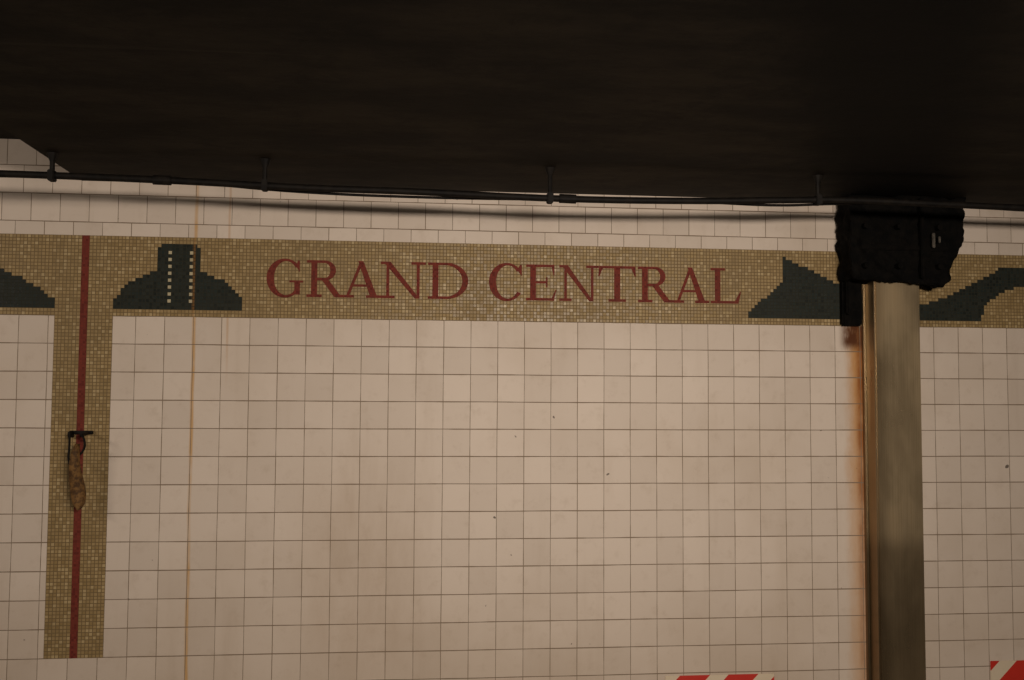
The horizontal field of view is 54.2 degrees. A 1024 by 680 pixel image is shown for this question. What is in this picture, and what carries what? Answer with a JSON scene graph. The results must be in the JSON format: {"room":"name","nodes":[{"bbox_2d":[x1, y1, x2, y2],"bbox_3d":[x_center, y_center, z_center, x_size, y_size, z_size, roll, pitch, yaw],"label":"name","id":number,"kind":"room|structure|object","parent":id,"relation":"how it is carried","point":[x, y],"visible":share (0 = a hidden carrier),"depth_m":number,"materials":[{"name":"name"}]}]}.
{"room":"metro station","nodes":[
{"label":"metro station","id":0,"kind":"room"},
{"bbox_2d":[0,139,1023,679],"bbox_3d":[0.438,0.242,4.143,12.000,3.200,0.200,1,-3,-6],"label":"wall","id":1,"kind":"structure","parent":0,"point":[289,498],"depth_m":3.97,"materials":[{"name":"tile"}]},
{"bbox_2d":[67,431,92,509],"bbox_3d":[-1.637,0.488,3.755,0.088,0.291,0.109,1,-3,-6],"label":"clamp","id":2,"kind":"object","parent":1,"relation":"attached to","point":[76,481],"visible":1,"depth_m":3.72,"materials":[{"name":"metal"}]},
{"bbox_2d":[0,233,1023,658],"bbox_3d":[0.448,0.422,4.031,11.980,1.606,0.003,1,-3,-6],"label":"frieze","id":3,"kind":"object","parent":1,"relation":"attached to","point":[83,281],"visible":0.98,"depth_m":3.95,"materials":[{"name":"beige tile"}]},
{"bbox_2d":[665,673,773,679],"bbox_3d":[0.834,1.555,4.006,0.450,0.420,0.004,1,-3,-6],"label":"sign","id":4,"kind":"object","parent":1,"relation":"attached to","point":[729,676],"visible":1,"depth_m":4.02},
{"bbox_2d":[861,284,870,679],"bbox_3d":[1.559,0.798,4.117,0.216,2.100,0.020,1,-3,-6],"label":"trim","id":5,"kind":"structure","parent":1,"relation":"attached to","point":[864,389],"depth_m":4.11,"materials":[{"name":"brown metal"}]},
{"bbox_2d":[865,280,925,679],"bbox_3d":[1.562,0.796,4.077,0.195,2.100,0.100,1,-3,-6],"label":"pillar","id":6,"kind":"structure","parent":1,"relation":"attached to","point":[892,317],"depth_m":4.04,"materials":[{"name":"metal"}]},
{"bbox_2d":[834,195,965,325],"bbox_3d":[1.604,-0.326,4.109,0.512,0.534,0.170,1,-3,-6],"label":"bracket","id":7,"kind":"object","parent":1,"relation":"attached to","point":[919,245],"visible":0.88,"depth_m":4.06,"materials":[{"name":"metal"}]},
{"bbox_2d":[990,660,1023,679],"bbox_3d":[2.202,1.541,4.149,0.450,0.420,0.004,1,-3,-6],"label":"sign","id":8,"kind":"object","parent":1,"relation":"attached to","point":[1014,669],"visible":1,"depth_m":4.14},
{"bbox_2d":[0,0,1023,204],"bbox_3d":[0.842,-0.965,0.377,12.000,0.320,7.500,1,-3,-6],"label":"ceiling","id":9,"kind":"structure","parent":0,"point":[670,98],"depth_m":2.72,"materials":[{"name":"paint"}]},
{"bbox_2d":[0,152,1023,211],"bbox_3d":[0.030,-0.635,3.601,10.762,0.284,0.049,1,-3,-6],"label":"conduit","id":10,"kind":"object","parent":9,"relation":"hanging from","point":[51,175],"depth_m":3.57,"materials":[{"name":"black metal"}]}
]}

